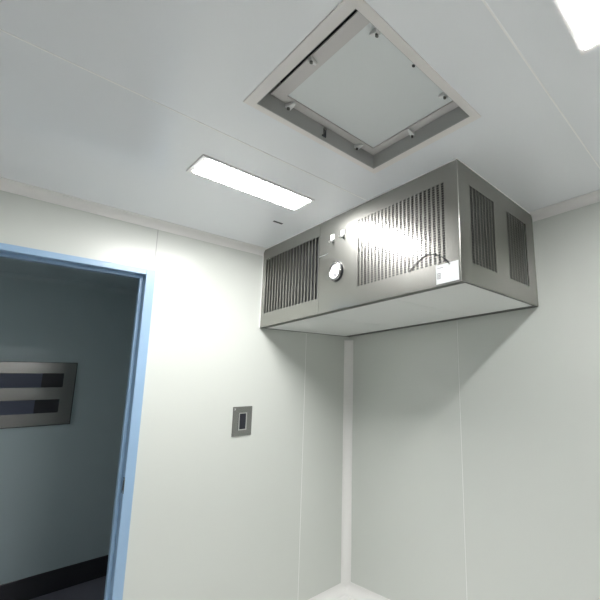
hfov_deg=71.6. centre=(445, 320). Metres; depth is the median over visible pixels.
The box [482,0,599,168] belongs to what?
trim
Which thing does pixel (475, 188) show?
grille
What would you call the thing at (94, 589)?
floor
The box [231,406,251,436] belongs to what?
wall switch
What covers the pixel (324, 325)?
diffuser
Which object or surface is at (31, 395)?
wall panel
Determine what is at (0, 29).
trim
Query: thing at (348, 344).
trim
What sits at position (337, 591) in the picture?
trim
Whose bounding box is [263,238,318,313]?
grille
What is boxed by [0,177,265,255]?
trim
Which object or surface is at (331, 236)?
toggle switch
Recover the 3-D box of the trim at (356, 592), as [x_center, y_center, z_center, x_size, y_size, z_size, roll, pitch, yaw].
[0.488,1.709,1.800,3.100,0.058,0.058,-9,-12,37]
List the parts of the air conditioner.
access door, panel, casing, rail, panel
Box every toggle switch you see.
[329,234,334,242]
[339,229,344,238]
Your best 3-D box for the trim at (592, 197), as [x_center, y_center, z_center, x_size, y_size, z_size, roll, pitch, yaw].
[1.064,-0.678,1.707,1.473,0.043,0.043,-9,-12,37]
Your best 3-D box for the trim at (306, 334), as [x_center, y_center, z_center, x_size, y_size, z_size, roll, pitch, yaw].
[-0.979,0.995,2.603,0.002,1.824,0.002,-9,-12,37]
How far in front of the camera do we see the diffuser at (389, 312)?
2.18 m
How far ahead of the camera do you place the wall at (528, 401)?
2.15 m
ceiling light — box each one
[186,154,314,210]
[553,0,599,55]
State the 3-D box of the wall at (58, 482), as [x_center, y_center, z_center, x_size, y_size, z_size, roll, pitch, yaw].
[-3.111,0.835,2.877,0.050,2.360,6.200,-9,-12,37]
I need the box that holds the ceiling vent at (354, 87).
[243,0,480,173]
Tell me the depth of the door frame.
1.89 m
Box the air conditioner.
[259,158,537,336]
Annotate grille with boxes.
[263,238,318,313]
[357,182,446,286]
[469,186,496,271]
[506,211,529,286]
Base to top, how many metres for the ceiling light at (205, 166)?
0.043 m
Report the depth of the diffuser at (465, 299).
1.86 m
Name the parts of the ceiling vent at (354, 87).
cavity lid, panel frame, panel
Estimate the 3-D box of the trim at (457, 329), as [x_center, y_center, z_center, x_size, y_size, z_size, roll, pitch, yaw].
[0.102,0.903,2.259,0.002,1.824,0.002,-9,-12,37]
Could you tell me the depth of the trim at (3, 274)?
3.09 m
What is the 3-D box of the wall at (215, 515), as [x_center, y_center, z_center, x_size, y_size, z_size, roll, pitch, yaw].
[-1.539,0.630,1.989,0.050,2.370,2.600,-9,-12,37]
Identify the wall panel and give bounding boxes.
[0,361,77,428]
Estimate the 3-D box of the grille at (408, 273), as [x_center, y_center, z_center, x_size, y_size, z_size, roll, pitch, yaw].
[-0.225,-0.384,1.777,0.575,0.358,0.001,-9,-12,37]
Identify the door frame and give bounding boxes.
[0,243,155,599]
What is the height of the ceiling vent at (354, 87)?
0.137 m
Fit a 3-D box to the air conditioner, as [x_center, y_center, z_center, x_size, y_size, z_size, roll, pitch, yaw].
[-0.369,-0.280,2.319,1.629,0.536,0.754,-9,-12,37]
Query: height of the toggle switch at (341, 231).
0.054 m
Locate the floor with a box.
[30,576,353,599]
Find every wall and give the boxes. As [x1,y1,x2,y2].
[0,190,348,599]
[0,277,136,584]
[349,202,599,599]
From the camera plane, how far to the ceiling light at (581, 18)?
1.00 m
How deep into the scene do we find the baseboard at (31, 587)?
2.84 m
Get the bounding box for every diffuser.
[269,316,397,335]
[321,299,467,326]
[395,283,531,315]
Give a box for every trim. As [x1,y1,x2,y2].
[0,29,366,200]
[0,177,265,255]
[0,271,136,295]
[298,334,306,587]
[308,583,345,599]
[341,340,352,586]
[345,582,389,599]
[457,329,466,590]
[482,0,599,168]
[529,190,599,221]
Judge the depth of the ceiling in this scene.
1.29 m
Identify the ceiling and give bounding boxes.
[0,0,599,289]
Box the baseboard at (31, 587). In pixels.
[0,555,108,599]
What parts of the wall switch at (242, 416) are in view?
rocker frame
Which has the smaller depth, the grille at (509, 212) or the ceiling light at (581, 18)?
the ceiling light at (581, 18)

